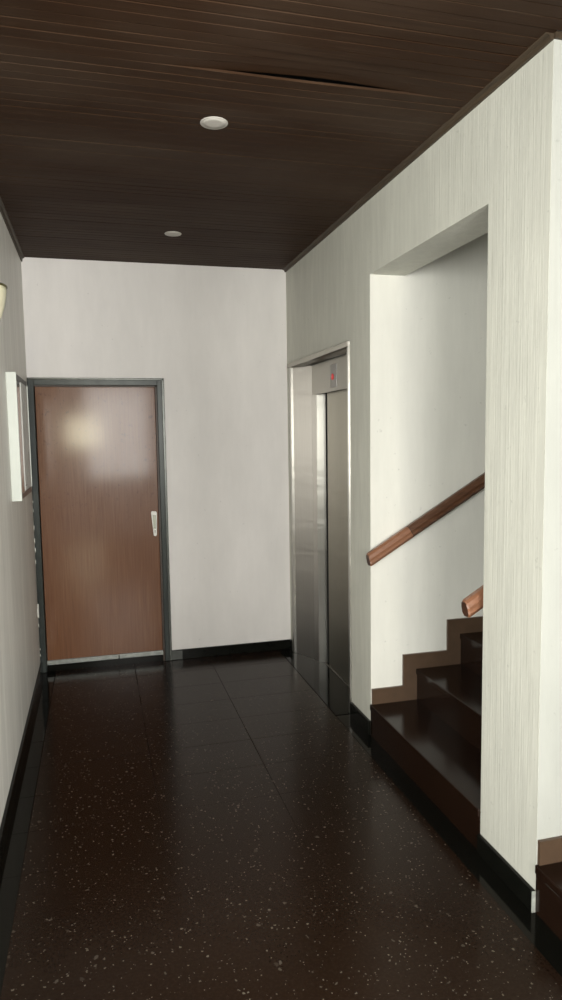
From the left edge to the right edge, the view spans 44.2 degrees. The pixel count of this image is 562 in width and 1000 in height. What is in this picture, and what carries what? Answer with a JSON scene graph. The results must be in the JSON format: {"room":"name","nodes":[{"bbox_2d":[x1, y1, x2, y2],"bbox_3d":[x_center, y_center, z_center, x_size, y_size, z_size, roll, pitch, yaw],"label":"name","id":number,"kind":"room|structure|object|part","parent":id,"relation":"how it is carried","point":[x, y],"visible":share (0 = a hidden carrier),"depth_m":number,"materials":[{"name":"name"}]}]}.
{"room":"apartment building hallway","nodes":[
{"label":"apartment building hallway","id":0,"kind":"room"},
{"bbox_2d":[0,213,39,825],"bbox_3d":[-1.311,-0.113,2.941,0.150,3.012,4.050,-2,6,-15],"label":"wall","id":1,"kind":"structure","parent":0,"point":[19,628],"depth_m":3.64,"materials":[{"name":"paint"}]},
{"bbox_2d":[0,283,7,321],"bbox_3d":[-1.139,-0.703,2.737,0.123,0.285,0.246,-2,6,-15],"label":"wall sconce","id":2,"kind":"object","parent":1,"relation":"attached to","point":[3,297],"visible":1,"depth_m":2.71,"materials":[{"name":"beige glass"}]},
{"bbox_3d":[-1.142,-0.710,2.735,0.118,0.260,0.236,-2,6,-15],"label":"lamp shade","id":3,"kind":"part","parent":2,"relation":"part of","materials":[{"name":"beige glass"}]},
{"bbox_2d":[0,196,23,261],"bbox_3d":[-1.228,-1.446,2.765,0.022,0.033,3.899,-2,6,-15],"label":"trim","id":4,"kind":"structure","parent":1,"relation":"attached to","point":[3,212],"depth_m":3.97,"materials":[{"name":"brown wood"}]},
{"bbox_2d":[6,372,31,501],"bbox_3d":[-1.467,-0.353,3.894,0.054,0.674,0.583,-2,6,-15],"label":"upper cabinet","id":5,"kind":"object","parent":1,"relation":"attached to","point":[16,388],"visible":1,"depth_m":3.64,"materials":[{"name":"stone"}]},
{"bbox_3d":[-1.396,-0.329,3.620,0.050,0.674,0.014,-2,6,-15],"label":"panel","id":6,"kind":"part","parent":5,"relation":"part of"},
{"bbox_3d":[-1.407,-0.337,3.732,0.007,0.598,0.209,-2,6,-15],"label":"glass","id":7,"kind":"part","parent":5,"relation":"part of","materials":[{"name":"glass"}]},
{"bbox_3d":[-1.473,-0.667,3.872,0.040,0.034,0.569,-2,6,-15],"label":"rail","id":8,"kind":"part","parent":5,"relation":"part of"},
{"bbox_3d":[-1.464,-0.040,3.931,0.040,0.030,0.569,-2,6,-15],"label":"rail","id":9,"kind":"part","parent":5,"relation":"part of","materials":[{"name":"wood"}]},
{"bbox_2d":[0,662,42,863],"bbox_3d":[-1.190,1.351,3.027,0.016,0.078,3.899,-2,6,-15],"label":"baseboard","id":10,"kind":"structure","parent":1,"relation":"attached to","point":[10,801],"depth_m":3.37,"materials":[{"name":"black"}]},
{"bbox_2d":[32,501,40,656],"bbox_3d":[-1.693,0.557,4.799,0.008,1.102,0.056,-2,6,-15],"label":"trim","id":11,"kind":"structure","parent":1,"relation":"attached to","point":[32,501],"depth_m":4.80,"materials":[{"name":"grey metal"}]},
{"bbox_2d":[21,257,290,659],"bbox_3d":[-0.853,-0.320,5.072,1.840,3.012,0.150,-2,6,-15],"label":"wall","id":12,"kind":"structure","parent":0,"point":[216,336],"depth_m":5.07,"materials":[{"name":"paint"}]},
{"bbox_2d":[27,377,171,672],"bbox_3d":[-1.274,0.175,4.944,0.921,2.063,0.084,-2,6,-15],"label":"door","id":13,"kind":"structure","parent":12,"relation":"in","point":[100,456],"depth_m":4.94,"materials":[{"name":"wood"}]},
{"bbox_3d":[-1.268,1.180,5.052,0.832,0.042,0.054,-2,6,-15],"label":"sill","id":14,"kind":"part","parent":13,"relation":"part of","materials":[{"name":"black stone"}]},
{"bbox_3d":[-0.921,0.172,5.031,0.041,0.182,0.014,-2,6,-15],"label":"handle plate","id":15,"kind":"part","parent":13,"relation":"part of","materials":[{"name":"silver metal"}]},
{"bbox_2d":[172,650,182,659],"bbox_3d":[-0.769,1.150,5.131,0.079,0.066,0.001,-2,6,-15],"label":"baseboard","id":16,"kind":"structure","parent":12,"relation":"attached to","point":[176,655],"depth_m":5.13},
{"bbox_2d":[172,639,289,659],"bbox_3d":[-0.367,1.133,5.247,0.922,0.074,0.016,-2,6,-15],"label":"baseboard","id":17,"kind":"structure","parent":12,"relation":"attached to","point":[278,644],"depth_m":5.24,"materials":[{"name":"black wood"}]},
{"bbox_2d":[0,649,561,999],"bbox_3d":[0.246,1.526,1.895,8.200,0.100,7.150,-2,6,-15],"label":"floor","id":18,"kind":"structure","parent":0,"point":[203,828],"depth_m":2.67,"materials":[{"name":"brown stone"}]},
{"bbox_2d":[370,616,482,848],"bbox_3d":[2.237,0.450,3.621,3.349,1.660,1.119,-2,6,-15],"label":"staircase","id":19,"kind":"structure","parent":18,"relation":"on","point":[430,724],"depth_m":3.48,"materials":[{"name":"wood"}]},
{"bbox_3d":[1.651,0.333,4.028,2.409,1.485,0.013,-2,6,-15],"label":"stair skirting","id":20,"kind":"part","parent":19,"relation":"part of","materials":[{"name":"wood"}]},
{"bbox_2d":[535,836,561,940],"bbox_3d":[2.619,0.579,2.196,3.349,1.660,1.120,-2,6,-15],"label":"staircase","id":21,"kind":"structure","parent":18,"relation":"on","point":[548,871],"depth_m":2.33,"materials":[{"name":"wood"}]},
{"bbox_3d":[2.033,0.461,2.604,2.409,1.485,0.013,-2,6,-15],"label":"stair skirting","id":22,"kind":"part","parent":21,"relation":"part of","materials":[{"name":"wood"}]},
{"bbox_2d":[0,0,561,269],"bbox_3d":[0.550,-1.393,1.679,2.900,0.027,6.914,-2,6,-15],"label":"ceiling","id":23,"kind":"structure","parent":0,"point":[106,151],"depth_m":2.57,"materials":[{"name":"brown wood"}]},
{"bbox_2d":[165,231,180,236],"bbox_3d":[-0.648,-1.595,4.151,0.100,0.004,0.100,-2,6,-15],"label":"recessed light","id":24,"kind":"object","parent":23,"relation":"in","point":[169,233],"visible":1,"depth_m":4.14,"materials":[{"name":"white plastic"}]},
{"bbox_2d":[166,232,179,235],"bbox_3d":[-0.648,-1.595,4.151,0.087,0.004,0.087,-2,6,-15],"label":"diffuser","id":25,"kind":"object","parent":24,"relation":"attached to","point":[167,233],"depth_m":4.14,"materials":[{"name":"white plastic"}]},
{"bbox_2d":[200,116,227,129],"bbox_3d":[-0.260,-1.464,2.690,0.108,0.004,0.108,-2,6,-15],"label":"recessed light","id":26,"kind":"object","parent":23,"relation":"in","point":[212,122],"visible":1,"depth_m":2.68,"materials":[{"name":"white plastic"}]},
{"bbox_2d":[202,118,225,128],"bbox_3d":[-0.260,-1.464,2.690,0.094,0.004,0.094,-2,6,-15],"label":"diffuser","id":27,"kind":"object","parent":26,"relation":"attached to","point":[209,123],"depth_m":2.69,"materials":[{"name":"white plastic"}]},
{"bbox_2d":[221,69,404,91],"bbox_3d":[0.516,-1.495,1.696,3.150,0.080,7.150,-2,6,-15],"label":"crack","id":28,"kind":"structure","parent":0,"point":[259,73],"depth_m":2.51,"materials":[{"name":"black wood"}]},
{"bbox_2d":[286,40,553,890],"bbox_3d":[0.658,-0.229,3.872,0.460,3.012,3.254,-2,6,-15],"label":"wall","id":29,"kind":"structure","parent":0,"point":[490,172],"depth_m":2.52,"materials":[{"name":"paint"}]},
{"bbox_2d":[281,341,351,714],"bbox_3d":[0.281,0.130,4.611,0.280,2.171,1.262,-2,6,-15],"label":"elevator","id":30,"kind":"object","parent":29,"relation":"attached to","point":[319,422],"visible":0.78,"depth_m":4.88,"materials":[{"name":"metal"}]},
{"bbox_3d":[0.295,1.208,4.715,0.280,0.004,1.255,-2,6,-15],"label":"sill","id":31,"kind":"part","parent":30,"relation":"part of","materials":[{"name":"silver metal"}]},
{"bbox_3d":[0.250,0.215,4.975,0.007,1.926,0.086,-3,6,-17],"label":"post","id":32,"kind":"part","parent":30,"relation":"part of","materials":[{"name":"metal"}]},
{"bbox_3d":[0.290,0.213,4.975,0.082,1.928,0.112,-2,6,-15],"label":"door post","id":33,"kind":"part","parent":30,"relation":"part of","materials":[{"name":"metal"}]},
{"bbox_3d":[0.349,-0.809,4.474,0.021,0.207,0.928,-2,6,-15],"label":"header panel","id":34,"kind":"part","parent":30,"relation":"part of","materials":[{"name":"metal"}]},
{"bbox_3d":[0.339,-0.802,4.466,0.003,0.145,0.117,-2,6,-15],"label":"indicator plate","id":35,"kind":"part","parent":30,"relation":"part of","materials":[{"name":"silver metal"}]},
{"bbox_3d":[0.442,0.251,4.502,0.032,1.932,0.743,-2,6,-15],"label":"door panel","id":36,"kind":"part","parent":30,"relation":"part of","materials":[{"name":"metal"}]},
{"bbox_2d":[350,702,370,733],"bbox_3d":[0.450,1.241,3.946,0.016,0.078,0.285,-2,6,-15],"label":"baseboard","id":37,"kind":"structure","parent":29,"relation":"attached to","point":[356,713],"depth_m":3.92,"materials":[{"name":"black"}]},
{"bbox_2d":[283,32,553,271],"bbox_3d":[0.421,-1.556,3.611,0.030,0.021,3.103,-2,6,-15],"label":"trim","id":38,"kind":"structure","parent":29,"relation":"attached to","point":[546,38],"depth_m":2.75,"materials":[{"name":"brown wood"}]},
{"bbox_2d":[477,834,534,910],"bbox_3d":[0.823,1.366,2.555,0.016,0.078,0.357,-2,6,-15],"label":"baseboard","id":39,"kind":"structure","parent":29,"relation":"attached to","point":[520,887],"depth_m":2.53,"materials":[{"name":"black wood"}]},
{"bbox_2d":[370,232,487,703],"bbox_3d":[2.053,-0.875,4.180,3.360,4.200,0.279,-2,6,-15],"label":"wall","id":40,"kind":"structure","parent":0,"point":[428,324],"depth_m":3.75,"materials":[{"name":"paint"}]},
{"bbox_2d":[366,472,484,565],"bbox_3d":[1.533,-0.380,3.903,2.255,1.375,0.072,-2,6,-15],"label":"handrail","id":41,"kind":"object","parent":40,"relation":"attached to","point":[411,530],"visible":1,"depth_m":3.71,"materials":[{"name":"brown wood"}]},
{"bbox_3d":[0.581,0.245,3.695,0.260,0.198,0.054,-2,6,-15],"label":"rail","id":42,"kind":"part","parent":41,"relation":"part of","materials":[{"name":"brown wood"}]},
{"bbox_3d":[1.646,-0.455,3.917,2.024,1.231,0.054,-2,6,-15],"label":"rail","id":43,"kind":"part","parent":41,"relation":"part of","materials":[{"name":"brown wood"}]},
{"bbox_2d":[536,30,561,864],"bbox_3d":[2.424,-0.750,2.793,3.360,4.200,0.356,-2,6,-15],"label":"wall","id":44,"kind":"structure","parent":0,"point":[549,813],"depth_m":2.28,"materials":[{"name":"paint"}]},
{"bbox_2d":[461,585,482,616],"bbox_3d":[1.798,-0.269,2.907,2.255,1.375,0.102,-2,6,-15],"label":"handrail","id":45,"kind":"object","parent":44,"relation":"attached to","point":[473,603],"visible":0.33,"depth_m":2.69,"materials":[{"name":"brown wood"}]},
{"bbox_2d":[531,891,535,912],"bbox_3d":[0.870,1.382,2.381,0.018,0.076,0.004,-2,6,-15],"label":"trim","id":46,"kind":"structure","parent":44,"relation":"attached to","point":[533,897],"depth_m":2.38,"materials":[{"name":"white paint"}]},
{"bbox_2d":[554,31,561,39],"bbox_3d":[1.349,-1.442,2.252,1.060,0.019,0.010,-2,6,-15],"label":"trim","id":47,"kind":"structure","parent":44,"relation":"attached to","point":[558,34],"depth_m":2.12,"materials":[{"name":"brown wood"}]}
]}

